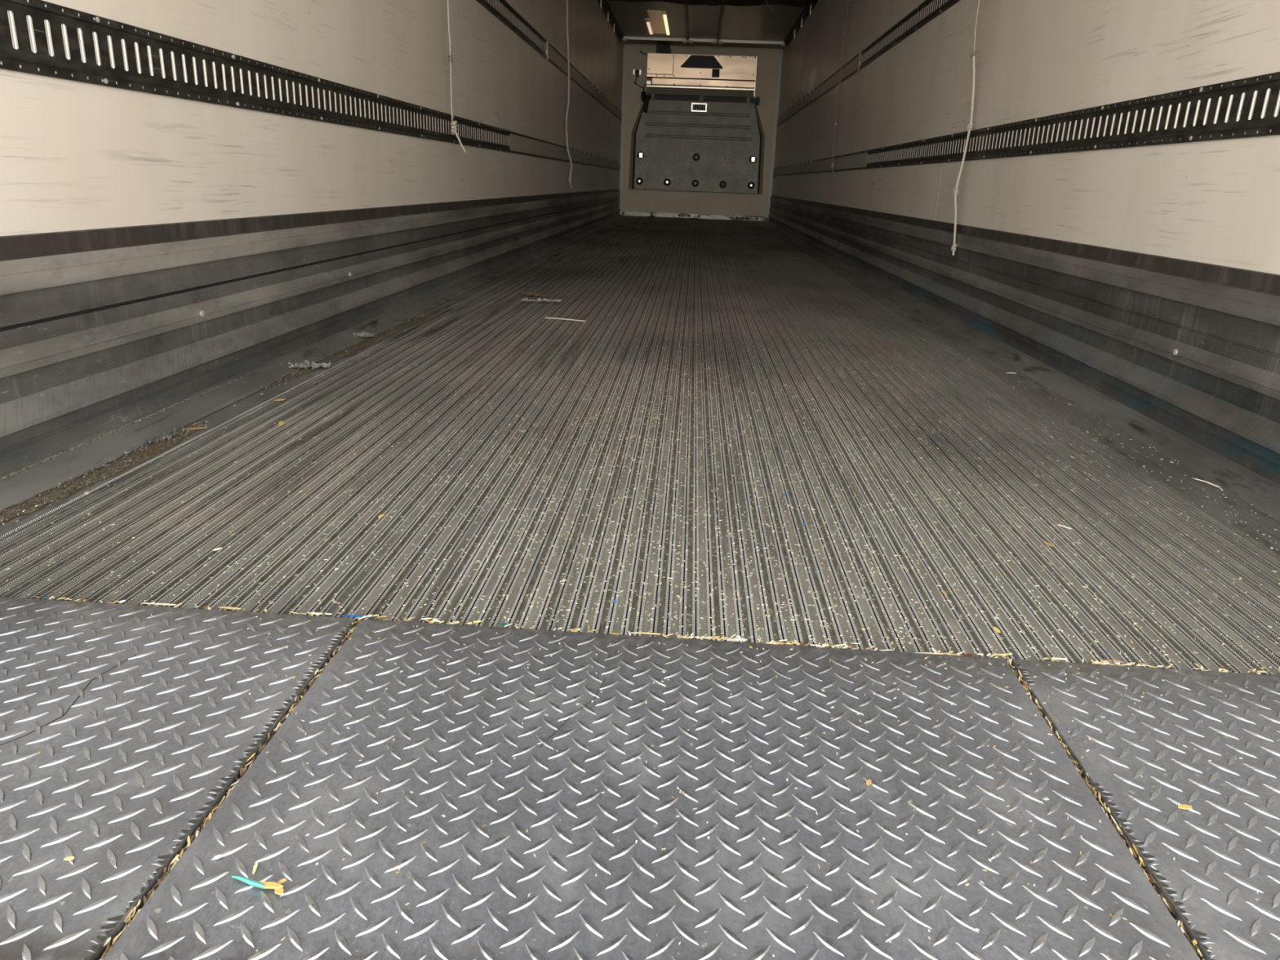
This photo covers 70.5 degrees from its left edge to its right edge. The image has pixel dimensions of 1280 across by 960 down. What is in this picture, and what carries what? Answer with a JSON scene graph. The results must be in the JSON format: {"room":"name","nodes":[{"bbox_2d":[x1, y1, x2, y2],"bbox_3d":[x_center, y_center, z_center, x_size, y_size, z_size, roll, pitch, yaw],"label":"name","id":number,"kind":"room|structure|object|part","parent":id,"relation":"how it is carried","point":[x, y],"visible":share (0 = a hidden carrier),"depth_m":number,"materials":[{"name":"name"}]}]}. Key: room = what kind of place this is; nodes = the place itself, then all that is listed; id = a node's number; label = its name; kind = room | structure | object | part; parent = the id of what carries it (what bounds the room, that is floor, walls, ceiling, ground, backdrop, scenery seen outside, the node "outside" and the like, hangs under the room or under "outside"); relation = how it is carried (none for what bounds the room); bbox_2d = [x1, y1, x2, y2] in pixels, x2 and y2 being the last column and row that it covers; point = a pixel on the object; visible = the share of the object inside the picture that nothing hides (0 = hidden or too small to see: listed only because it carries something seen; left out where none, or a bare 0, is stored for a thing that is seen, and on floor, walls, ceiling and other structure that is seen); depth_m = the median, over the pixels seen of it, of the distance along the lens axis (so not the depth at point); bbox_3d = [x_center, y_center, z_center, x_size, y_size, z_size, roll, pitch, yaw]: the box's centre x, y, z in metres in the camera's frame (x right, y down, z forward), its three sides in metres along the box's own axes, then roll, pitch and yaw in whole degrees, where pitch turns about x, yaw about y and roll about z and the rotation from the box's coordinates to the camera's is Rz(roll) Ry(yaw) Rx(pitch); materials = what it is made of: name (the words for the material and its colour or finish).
{"room":"truck trailer interior","nodes":[
{"label":"truck trailer interior","id":0,"kind":"room"},
{"bbox_2d":[0,0,623,235],"bbox_3d":[-0.768,-3.459,7.378,0.060,2.310,15.260,3,18,3],"label":"wall","id":1,"kind":"structure","parent":0,"point":[74,155],"depth_m":2.90,"materials":[{"name":"plastic"}]},
{"bbox_2d":[200,311,204,316],"bbox_3d":[-1.103,-0.419,2.281,0.004,0.014,0.015,3,18,3],"label":"screw","id":2,"kind":"object","parent":1,"relation":"attached to","point":[202,313],"visible":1,"depth_m":2.28,"materials":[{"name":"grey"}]},
{"bbox_2d":[0,188,620,474],"bbox_3d":[-0.772,-2.217,7.754,0.032,0.438,15.200,3,18,3],"label":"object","id":3,"kind":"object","parent":1,"relation":"attached to","point":[101,330],"depth_m":2.28,"materials":[{"name":"black metal"}]},
{"bbox_2d":[0,0,620,170],"bbox_3d":[-0.748,-2.834,7.799,0.010,0.136,14.689,3,18,3],"label":"track","id":4,"kind":"object","parent":1,"relation":"attached to","point":[33,36],"visible":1,"depth_m":2.24,"materials":[{"name":"metal"}]},
{"bbox_3d":[-0.591,-3.677,10.377,0.008,0.132,9.253,3,18,3],"label":"edge moulding","id":5,"kind":"part","parent":4,"relation":"part of","materials":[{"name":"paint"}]},
{"bbox_2d":[475,0,622,121],"bbox_3d":[-0.658,-3.875,8.567,0.010,0.136,12.572,3,18,3],"label":"track","id":6,"kind":"object","parent":1,"relation":"attached to","point":[502,10],"visible":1,"depth_m":6.87,"materials":[{"name":"metal"}]},
{"bbox_3d":[-0.887,-2.658,4.864,0.010,0.132,4.762,3,18,3],"label":"rail","id":7,"kind":"part","parent":6,"relation":"part of","materials":[{"name":"metal"}]},
{"bbox_2d":[546,40,548,60],"bbox_3d":[-0.740,-3.413,7.196,0.016,0.130,0.050,3,18,3],"label":"tab","id":8,"kind":"object","parent":6,"relation":"attached to","point":[547,51],"visible":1,"depth_m":7.19,"materials":[{"name":"white plastic"}]},
{"bbox_3d":[-0.520,-4.614,10.826,0.008,0.132,7.810,3,18,3],"label":"edge moulding","id":9,"kind":"part","parent":6,"relation":"part of","materials":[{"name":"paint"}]},
{"bbox_2d":[0,214,1279,675],"bbox_3d":[0.446,-1.927,7.806,2.610,0.126,15.260,3,18,3],"label":"floor","id":10,"kind":"structure","parent":0,"point":[624,247],"depth_m":1.79,"materials":[{"name":"black metal"}]},
{"bbox_2d":[0,425,204,524],"bbox_3d":[-1.025,-0.006,1.685,0.063,0.008,0.780,4,18,4],"label":"grain","id":11,"kind":"object","parent":10,"relation":"on","point":[52,493],"visible":1,"depth_m":1.68,"materials":[{"name":"brown food"}]},
{"bbox_2d":[146,431,177,443],"bbox_3d":[-1.017,-0.094,1.930,0.037,0.013,0.087,3,18,3],"label":"plastic film","id":12,"kind":"object","parent":11,"relation":"on","point":[168,435],"visible":1,"depth_m":1.92,"materials":[{"name":"grey plastic"}]},
{"bbox_2d":[0,385,219,479],"bbox_3d":[-1.118,-0.115,1.955,0.012,0.004,1.050,3,18,3],"label":"pale dust","id":13,"kind":"object","parent":10,"relation":"on","point":[182,401],"visible":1,"depth_m":1.84,"materials":[{"name":"grey"}]},
{"bbox_2d":[141,602,176,605],"bbox_3d":[-0.648,0.167,1.219,0.050,0.003,0.003,4,18,5],"label":"stalk","id":14,"kind":"object","parent":10,"relation":"on","point":[141,602],"visible":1,"depth_m":1.22,"materials":[{"name":"beige plant"}]},
{"bbox_2d":[0,596,356,959],"bbox_3d":[-0.805,0.268,0.905,0.824,0.015,0.656,3,18,3],"label":"plate","id":15,"kind":"object","parent":10,"relation":"on","point":[164,733],"visible":1,"depth_m":0.93,"materials":[{"name":"metal"}]},
{"bbox_2d":[0,654,135,745],"bbox_3d":[-0.627,0.246,0.974,0.034,0.001,0.238,8,19,16],"label":"dark hair","id":16,"kind":"object","parent":15,"relation":"on","point":[135,655],"visible":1,"depth_m":0.97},
{"bbox_2d":[63,855,74,860],"bbox_3d":[-0.482,0.320,0.765,0.009,0.003,0.004,3,18,3],"label":"chip","id":17,"kind":"object","parent":15,"relation":"on","point":[68,858],"visible":1,"depth_m":0.76,"materials":[{"name":"beige wood"}]},
{"bbox_2d":[185,426,205,429],"bbox_3d":[-0.994,-0.116,2.024,0.042,0.003,0.015,-4,19,-17],"label":"chip","id":18,"kind":"object","parent":10,"relation":"on","point":[194,428],"visible":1,"depth_m":2.02,"materials":[{"name":"brown wood"}]},
{"bbox_2d":[218,606,240,609],"bbox_3d":[-0.551,0.172,1.215,0.033,0.003,0.004,5,18,8],"label":"stalk","id":19,"kind":"object","parent":10,"relation":"on","point":[225,607],"visible":1,"depth_m":1.21,"materials":[{"name":"brown plant"}]},
{"bbox_2d":[0,300,460,528],"bbox_3d":[-0.991,-0.368,2.759,0.160,0.017,3.049,3,18,3],"label":"crumbs","id":20,"kind":"object","parent":10,"relation":"on","point":[197,423],"visible":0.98,"depth_m":1.86,"materials":[{"name":"brown"}]},
{"bbox_2d":[99,619,361,959],"bbox_3d":[-0.388,0.281,0.917,0.019,0.013,0.605,3,18,3],"label":"straw","id":21,"kind":"object","parent":10,"relation":"on","point":[242,771],"visible":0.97,"depth_m":0.83,"materials":[{"name":"brown plant"}]},
{"bbox_2d":[280,360,330,368],"bbox_3d":[-0.997,-0.343,2.679,0.153,0.016,0.083,3,18,3],"label":"plastic film","id":22,"kind":"object","parent":10,"relation":"on","point":[306,364],"visible":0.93,"depth_m":2.68,"materials":[{"name":"grey"}]},
{"bbox_2d":[306,612,332,614],"bbox_3d":[-0.428,0.178,1.210,0.034,0.003,0.003,4,18,4],"label":"stalk","id":23,"kind":"object","parent":10,"relation":"on","point":[320,613],"visible":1,"depth_m":1.21,"materials":[{"name":"beige plant"}]},
{"bbox_2d":[341,614,371,617],"bbox_3d":[-0.378,0.181,1.207,0.041,0.003,0.004,4,18,5],"label":"plastic sliver","id":24,"kind":"object","parent":10,"relation":"on","point":[349,615],"visible":1,"depth_m":1.21,"materials":[{"name":"blue plastic"}]},
{"bbox_2d":[260,301,456,389],"bbox_3d":[-0.920,-0.538,3.306,0.070,0.008,1.900,4,18,5],"label":"grain","id":25,"kind":"object","parent":10,"relation":"on","point":[363,344],"visible":0.95,"depth_m":3.06,"materials":[{"name":"food"}]},
{"bbox_2d":[352,331,373,337],"bbox_3d":[-0.980,-0.515,3.199,0.085,0.018,0.089,3,18,3],"label":"plastic film","id":26,"kind":"object","parent":10,"relation":"on","point":[363,334],"visible":1,"depth_m":3.19,"materials":[{"name":"grey plastic"}]},
{"bbox_2d":[518,290,550,297],"bbox_3d":[-0.523,-0.925,4.496,0.203,0.017,0.048,14,22,31],"label":"plastic film","id":27,"kind":"object","parent":10,"relation":"on","point":[533,293],"visible":1,"depth_m":4.50,"materials":[{"name":"brown"}]},
{"bbox_2d":[520,297,561,302],"bbox_3d":[-0.468,-0.853,4.283,0.191,0.019,0.044,3,18,3],"label":"plastic film","id":28,"kind":"object","parent":10,"relation":"on","point":[538,300],"visible":1,"depth_m":4.28,"materials":[{"name":"grey plastic"}]},
{"bbox_2d":[545,317,585,321],"bbox_3d":[-0.312,-0.671,3.781,0.181,0.005,0.006,8,19,16],"label":"wire","id":29,"kind":"object","parent":10,"relation":"on","point":[545,317],"visible":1,"depth_m":3.78,"materials":[{"name":"beige"}]},
{"bbox_2d":[1,248,1279,669],"bbox_3d":[0.271,-1.029,4.949,2.366,0.010,7.925,3,18,3],"label":"crumbs","id":30,"kind":"object","parent":10,"relation":"on","point":[892,642],"visible":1,"depth_m":1.56,"materials":[{"name":"brown"}]},
{"bbox_2d":[636,631,660,635],"bbox_3d":[0.011,0.202,1.191,0.034,0.003,0.003,5,18,7],"label":"stalk","id":31,"kind":"object","parent":10,"relation":"on","point":[643,633],"visible":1,"depth_m":1.19,"materials":[{"name":"beige plant"}]},
{"bbox_2d":[102,618,1199,959],"bbox_3d":[0.031,0.314,0.868,0.836,0.015,0.656,3,18,3],"label":"plate","id":32,"kind":"object","parent":10,"relation":"on","point":[468,886],"visible":1,"depth_m":0.84,"materials":[{"name":"metal"}]},
{"bbox_2d":[213,854,222,859],"bbox_3d":[-0.361,0.322,0.773,0.007,0.003,0.005,3,18,3],"label":"chip","id":33,"kind":"object","parent":32,"relation":"on","point":[218,856],"visible":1,"depth_m":0.77,"materials":[{"name":"beige"}]},
{"bbox_2d":[252,862,257,875],"bbox_3d":[-0.324,0.327,0.762,0.003,0.003,0.012,-1,19,-9],"label":"chip","id":34,"kind":"object","parent":32,"relation":"on","point":[255,865],"visible":1,"depth_m":0.76,"materials":[{"name":"yellow wood"}]},
{"bbox_2d":[231,875,286,894],"bbox_3d":[-0.314,0.332,0.742,0.050,0.004,0.017,3,18,3],"label":"scrap","id":35,"kind":"object","parent":32,"relation":"on","point":[277,888],"visible":1,"depth_m":0.74,"materials":[{"name":"teal plastic"}]},
{"bbox_2d":[539,678,605,747],"bbox_3d":[-0.069,0.258,1.007,0.009,0.001,0.155,10,20,22],"label":"dark hair","id":36,"kind":"object","parent":32,"relation":"on","point":[605,678],"visible":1,"depth_m":0.99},
{"bbox_2d":[37,613,1279,956],"bbox_3d":[0.147,0.304,0.892,2.073,0.001,0.591,3,18,3],"label":"crumbs","id":37,"kind":"object","parent":32,"relation":"on","point":[989,860],"visible":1,"depth_m":0.96,"materials":[{"name":"brown"}]},
{"bbox_2d":[866,779,871,785],"bbox_3d":[0.229,0.302,0.904,0.005,0.003,0.007,8,19,18],"label":"chip","id":38,"kind":"object","parent":32,"relation":"on","point":[868,781],"visible":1,"depth_m":0.90,"materials":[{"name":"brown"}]},
{"bbox_2d":[33,595,1279,675],"bbox_3d":[0.048,0.203,1.188,2.243,0.006,0.028,3,18,3],"label":"straw line","id":39,"kind":"object","parent":10,"relation":"on","point":[1004,655],"visible":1,"depth_m":1.18,"materials":[{"name":"brown plant"}]},
{"bbox_2d":[689,635,719,638],"bbox_3d":[0.085,0.206,1.186,0.040,0.003,0.003,0,18,-6],"label":"stalk","id":40,"kind":"object","parent":10,"relation":"on","point":[716,636],"visible":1,"depth_m":1.19,"materials":[{"name":"brown"}]},
{"bbox_2d":[726,637,746,641],"bbox_3d":[0.127,0.209,1.184,0.026,0.003,0.008,3,18,3],"label":"paper scrap","id":41,"kind":"object","parent":10,"relation":"on","point":[736,639],"visible":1,"depth_m":1.18,"materials":[{"name":"white paper"}]},
{"bbox_2d":[914,652,959,655],"bbox_3d":[0.383,0.224,1.168,0.057,0.003,0.003,3,18,3],"label":"stalk","id":42,"kind":"object","parent":10,"relation":"on","point":[949,654],"visible":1,"depth_m":1.17,"materials":[{"name":"beige plant"}]},
{"bbox_2d":[963,653,973,656],"bbox_3d":[0.423,0.226,1.167,0.013,0.003,0.006,3,18,3],"label":"flake","id":43,"kind":"object","parent":10,"relation":"on","point":[964,655],"visible":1,"depth_m":1.17,"materials":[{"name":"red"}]},
{"bbox_2d":[992,626,1000,632],"bbox_3d":[0.488,0.205,1.239,0.008,0.003,0.012,3,18,3],"label":"husk","id":44,"kind":"object","parent":10,"relation":"on","point":[994,628],"visible":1,"depth_m":1.24,"materials":[{"name":"brown"}]},
{"bbox_2d":[1041,540,1053,546],"bbox_3d":[0.700,0.109,1.554,0.006,0.003,0.024,-8,21,-28],"label":"chip","id":45,"kind":"object","parent":10,"relation":"on","point":[1043,541],"visible":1,"depth_m":1.55,"materials":[{"name":"brown wood"}]},
{"bbox_2d":[1043,657,1066,659],"bbox_3d":[0.535,0.230,1.167,0.030,0.003,0.003,3,18,3],"label":"stalk","id":46,"kind":"object","parent":10,"relation":"on","point":[1043,658],"visible":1,"depth_m":1.17,"materials":[{"name":"beige plant"}]},
{"bbox_2d":[1006,658,1204,959],"bbox_3d":[0.456,0.327,0.879,0.020,0.013,0.604,3,18,3],"label":"straw","id":47,"kind":"object","parent":10,"relation":"on","point":[1165,900],"visible":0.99,"depth_m":0.87,"materials":[{"name":"brown"}]},
{"bbox_2d":[1011,658,1279,959],"bbox_3d":[0.857,0.358,0.832,0.803,0.015,0.656,3,18,3],"label":"plate","id":48,"kind":"object","parent":10,"relation":"on","point":[1225,848],"visible":1,"depth_m":0.94,"materials":[{"name":"metal"}]},
{"bbox_2d":[1177,804,1191,809],"bbox_3d":[0.533,0.320,0.886,0.013,0.003,0.006,3,18,3],"label":"chip","id":49,"kind":"object","parent":48,"relation":"on","point":[1181,806],"visible":1,"depth_m":0.89,"materials":[{"name":"yellow"}]},
{"bbox_2d":[1194,478,1222,490],"bbox_3d":[1.195,0.008,1.897,0.012,0.005,0.074,-2,19,-13],"label":"twig","id":50,"kind":"object","parent":10,"relation":"on","point":[1194,478],"visible":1,"depth_m":1.90,"materials":[{"name":"beige wood"}]},
{"bbox_2d":[619,43,782,221],"bbox_3d":[0.939,-5.537,14.603,2.490,2.650,0.060,3,18,3],"label":"wall","id":51,"kind":"structure","parent":0,"point":[767,63],"depth_m":14.58,"materials":[{"name":"laminate"}]},
{"bbox_2d":[619,44,626,210],"bbox_3d":[-0.278,-5.644,14.605,0.050,2.500,0.012,3,18,3],"label":"trim","id":52,"kind":"structure","parent":51,"relation":"attached to","point":[624,46],"depth_m":14.58,"materials":[{"name":"silver metal"}]},
{"bbox_2d":[632,69,645,92],"bbox_3d":[-0.007,-6.303,14.347,0.211,0.363,0.059,3,18,3],"label":"sensor","id":53,"kind":"object","parent":51,"relation":"attached to","point":[637,73],"visible":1,"depth_m":14.30,"materials":[{"name":"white plastic"}]},
{"bbox_2d":[619,210,768,222],"bbox_3d":[0.890,-4.350,14.935,2.450,0.084,0.054,3,18,3],"label":"kick plate","id":54,"kind":"object","parent":51,"relation":"attached to","point":[627,213],"visible":1,"depth_m":14.93,"materials":[{"name":"metal"}]},
{"bbox_2d":[628,93,764,194],"bbox_3d":[0.925,-5.383,14.502,2.172,1.450,0.227,3,18,3],"label":"bulkhead","id":55,"kind":"object","parent":51,"relation":"attached to","point":[682,143],"visible":1,"depth_m":14.44,"materials":[{"name":"grey"}]},
{"bbox_2d":[640,91,645,102],"bbox_3d":[0.054,-6.061,14.306,0.084,0.152,0.057,3,18,3],"label":"cable bundle","id":56,"kind":"object","parent":55,"relation":"attached to","point":[643,94],"visible":1,"depth_m":14.29,"materials":[{"name":"black plastic"}]},
{"bbox_2d":[642,94,649,112],"bbox_3d":[0.102,-5.918,14.239,0.107,0.259,0.078,3,18,3],"label":"hose","id":57,"kind":"object","parent":55,"relation":"hanging from","point":[647,96],"visible":1,"depth_m":14.21,"materials":[{"name":"black plastic"}]},
{"bbox_3d":[0.929,-5.862,14.243,0.239,0.124,0.018,3,18,3],"label":"name plate frame","id":58,"kind":"part","parent":55,"relation":"part of","materials":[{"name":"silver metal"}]},
{"bbox_3d":[0.930,-5.864,14.248,0.207,0.092,0.008,3,18,3],"label":"plate","id":59,"kind":"part","parent":55,"relation":"part of","materials":[{"name":"grey plastic"}]},
{"bbox_2d":[646,53,757,97],"bbox_3d":[0.960,-6.331,14.175,1.699,0.583,0.254,3,18,3],"label":"refrigeration unit","id":60,"kind":"object","parent":51,"relation":"attached to","point":[671,74],"visible":1,"depth_m":14.10,"materials":[{"name":"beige metal"}]},
{"bbox_3d":[0.317,-6.473,14.082,0.403,0.286,0.024,3,18,3],"label":"access panel","id":61,"kind":"part","parent":60,"relation":"part of","materials":[{"name":"silver metal"}]},
{"bbox_2d":[656,44,671,53],"bbox_3d":[0.371,-6.708,14.106,0.228,0.138,0.140,3,18,3],"label":"junction box","id":62,"kind":"object","parent":60,"relation":"on","point":[660,48],"visible":0.93,"depth_m":14.05,"materials":[{"name":"black plastic"}]},
{"bbox_2d":[680,54,722,68],"bbox_3d":[0.960,-6.478,14.021,0.654,0.178,0.054,3,18,3],"label":"hood","id":63,"kind":"object","parent":60,"relation":"attached to","point":[687,61],"depth_m":14.02,"materials":[{"name":"black plastic"}]},
{"bbox_3d":[0.997,-6.226,14.238,1.603,0.110,0.195,3,18,3],"label":"panel","id":64,"kind":"part","parent":60,"relation":"part of","materials":[{"name":"silver metal"}]},
{"bbox_2d":[766,49,782,217],"bbox_3d":[2.156,-5.512,14.499,0.050,2.500,0.012,3,18,3],"label":"trim","id":65,"kind":"structure","parent":51,"relation":"attached to","point":[780,51],"depth_m":14.46,"materials":[{"name":"silver metal"}]},
{"bbox_2d":[606,0,805,48],"bbox_3d":[0.546,-4.457,6.970,2.610,0.060,15.260,3,18,3],"label":"ceiling","id":66,"kind":"structure","parent":0,"point":[760,22],"depth_m":12.02,"materials":[{"name":"laminate"}]},
{"bbox_2d":[447,0,466,152],"bbox_3d":[-0.856,-2.526,4.147,0.079,1.936,0.037,3,18,3],"label":"rope","id":67,"kind":"object","parent":66,"relation":"hanging from","point":[453,125],"visible":1,"depth_m":4.37,"materials":[{"name":"beige fabric"}]},
{"bbox_3d":[-0.883,-2.596,4.126,0.013,1.792,0.007,3,18,3],"label":"cord","id":68,"kind":"part","parent":67,"relation":"part of","materials":[{"name":"beige fabric"}]},
{"bbox_2d":[597,0,623,41],"bbox_3d":[-0.471,-5.479,10.250,0.060,0.135,6.800,3,18,3],"label":"rail","id":69,"kind":"object","parent":66,"relation":"attached to","point":[604,5],"visible":1,"depth_m":11.77,"materials":[{"name":"grey metal"}]},
{"bbox_2d":[565,0,572,188],"bbox_3d":[-0.628,-3.721,8.095,0.074,2.127,0.027,3,18,3],"label":"rope","id":70,"kind":"object","parent":69,"relation":"hanging from","point":[567,34],"visible":1,"depth_m":8.17,"materials":[{"name":"beige fabric"}]},
{"bbox_2d":[644,17,653,34],"bbox_3d":[0.130,-6.263,12.512,0.056,0.022,1.250,3,18,3],"label":"recessed light","id":71,"kind":"object","parent":66,"relation":"in","point":[647,20],"visible":1,"depth_m":12.37,"materials":[{"name":"white plastic"}]},
{"bbox_2d":[646,22,653,34],"bbox_3d":[0.136,-6.292,12.618,0.040,0.012,0.970,3,18,3],"label":"diffuser","id":72,"kind":"object","parent":71,"relation":"attached to","point":[648,24],"depth_m":12.55,"materials":[{"name":"white plastic"}]},
{"bbox_2d":[647,9,666,34],"bbox_3d":[0.232,-6.171,12.220,0.180,0.004,1.850,3,18,3],"label":"ceiling panel","id":73,"kind":"object","parent":66,"relation":"attached to","point":[655,17],"depth_m":12.11,"materials":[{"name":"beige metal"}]},
{"bbox_2d":[662,10,670,35],"bbox_3d":[0.355,-6.156,12.217,0.056,0.022,1.850,3,18,3],"label":"recessed light","id":74,"kind":"object","parent":66,"relation":"in","point":[664,12],"visible":1,"depth_m":12.06,"materials":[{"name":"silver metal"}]},
{"bbox_2d":[662,14,669,35],"bbox_3d":[0.361,-6.186,12.323,0.040,0.012,1.570,3,18,3],"label":"diffuser","id":75,"kind":"object","parent":74,"relation":"attached to","point":[664,16],"depth_m":12.17,"materials":[{"name":"plastic"}]},
{"bbox_2d":[684,4,688,40],"bbox_3d":[0.510,-5.474,10.191,0.044,0.035,6.800,3,18,3],"label":"rail","id":76,"kind":"object","parent":66,"relation":"attached to","point":[686,6],"visible":1,"depth_m":11.92,"materials":[{"name":"grey metal"}]},
{"bbox_2d":[622,35,785,46],"bbox_3d":[0.942,-6.521,13.453,2.406,0.060,0.110,3,18,3],"label":"rail","id":77,"kind":"object","parent":66,"relation":"attached to","point":[624,38],"visible":0.99,"depth_m":13.44,"materials":[{"name":"silver metal"}]},
{"bbox_2d":[611,0,810,7],"bbox_3d":[0.693,-5.170,9.436,2.340,0.100,2.000,3,18,3],"label":"chute","id":78,"kind":"object","parent":66,"relation":"hanging from","point":[798,3],"visible":1,"depth_m":10.24,"materials":[{"name":"fabric"}]},
{"bbox_2d":[716,4,724,41],"bbox_3d":[0.954,-5.450,10.172,0.044,0.035,6.800,3,18,3],"label":"rail","id":79,"kind":"object","parent":66,"relation":"attached to","point":[722,6],"visible":1,"depth_m":11.86,"materials":[{"name":"grey metal"}]},
{"bbox_2d":[783,0,820,46],"bbox_3d":[1.949,-5.348,10.144,0.060,0.135,6.800,3,18,3],"label":"rail","id":80,"kind":"object","parent":66,"relation":"attached to","point":[808,8],"visible":1,"depth_m":11.39,"materials":[{"name":"grey metal"}]},
{"bbox_2d":[831,0,849,174],"bbox_3d":[1.741,-3.631,7.769,0.039,1.917,0.042,-7,20,-25],"label":"rope","id":81,"kind":"object","parent":80,"relation":"hanging from","point":[846,7],"visible":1,"depth_m":7.83,"materials":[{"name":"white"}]},
{"bbox_2d":[951,0,979,255],"bbox_3d":[1.491,-2.147,3.874,0.059,2.308,0.031,3,18,3],"label":"rope","id":82,"kind":"object","parent":66,"relation":"hanging from","point":[970,126],"visible":1,"depth_m":4.08,"materials":[{"name":"beige fabric"}]},
{"bbox_3d":[1.465,-1.456,4.103,0.043,0.851,0.010,3,18,3],"label":"cord","id":83,"kind":"part","parent":82,"relation":"part of","materials":[{"name":"beige fabric"}]},
{"bbox_3d":[1.486,-2.554,3.741,0.014,1.451,0.004,3,18,3],"label":"cord","id":84,"kind":"part","parent":82,"relation":"part of","materials":[{"name":"beige fabric"}]},
{"bbox_2d":[771,0,1279,275],"bbox_3d":[1.776,-3.321,7.267,0.060,2.310,15.260,3,18,3],"label":"wall","id":85,"kind":"structure","parent":0,"point":[1217,202],"depth_m":3.25,"materials":[{"name":"plastic"}]},
{"bbox_2d":[776,0,959,126],"bbox_3d":[1.816,-3.742,8.465,0.010,0.134,12.560,3,18,3],"label":"track","id":86,"kind":"object","parent":85,"relation":"attached to","point":[926,11],"visible":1,"depth_m":6.28,"materials":[{"name":"metal"}]},
{"bbox_3d":[1.958,-4.488,10.747,0.008,0.129,7.749,3,18,3],"label":"edge moulding","id":87,"kind":"part","parent":86,"relation":"part of","materials":[{"name":"paint"}]},
{"bbox_2d":[857,52,860,71],"bbox_3d":[1.730,-3.292,7.126,0.016,0.130,0.050,3,18,3],"label":"tab","id":88,"kind":"object","parent":86,"relation":"attached to","point":[859,61],"visible":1,"depth_m":7.12,"materials":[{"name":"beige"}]},
{"bbox_3d":[1.590,-2.534,4.791,0.010,0.129,4.810,3,18,3],"label":"rail","id":89,"kind":"part","parent":86,"relation":"part of","materials":[{"name":"metal"}]},
{"bbox_2d":[933,163,942,220],"bbox_3d":[1.531,-1.479,4.645,0.001,0.280,0.012,3,18,3],"label":"trim","id":90,"kind":"structure","parent":85,"relation":"attached to","point":[942,163],"depth_m":4.64,"materials":[{"name":"laminate"}]},
{"bbox_2d":[768,195,1279,485],"bbox_3d":[1.679,-2.085,7.647,0.032,0.438,15.200,3,18,3],"label":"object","id":91,"kind":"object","parent":85,"relation":"attached to","point":[1112,321],"depth_m":2.63,"materials":[{"name":"black metal"}]},
{"bbox_2d":[772,71,1279,176],"bbox_3d":[1.726,-2.699,7.697,0.010,0.134,14.676,3,18,3],"label":"track","id":92,"kind":"object","parent":85,"relation":"attached to","point":[1237,107],"visible":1,"depth_m":2.70,"materials":[{"name":"metal"}]},
{"bbox_3d":[1.908,-3.663,10.641,0.008,0.129,8.471,3,18,3],"label":"edge moulding","id":93,"kind":"part","parent":92,"relation":"part of","materials":[{"name":"paint"}]},
{"bbox_2d":[1173,349,1177,355],"bbox_3d":[1.342,-0.321,2.269,0.004,0.014,0.015,3,18,3],"label":"screw","id":94,"kind":"object","parent":85,"relation":"attached to","point":[1175,351],"visible":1,"depth_m":2.27,"materials":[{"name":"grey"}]}
]}

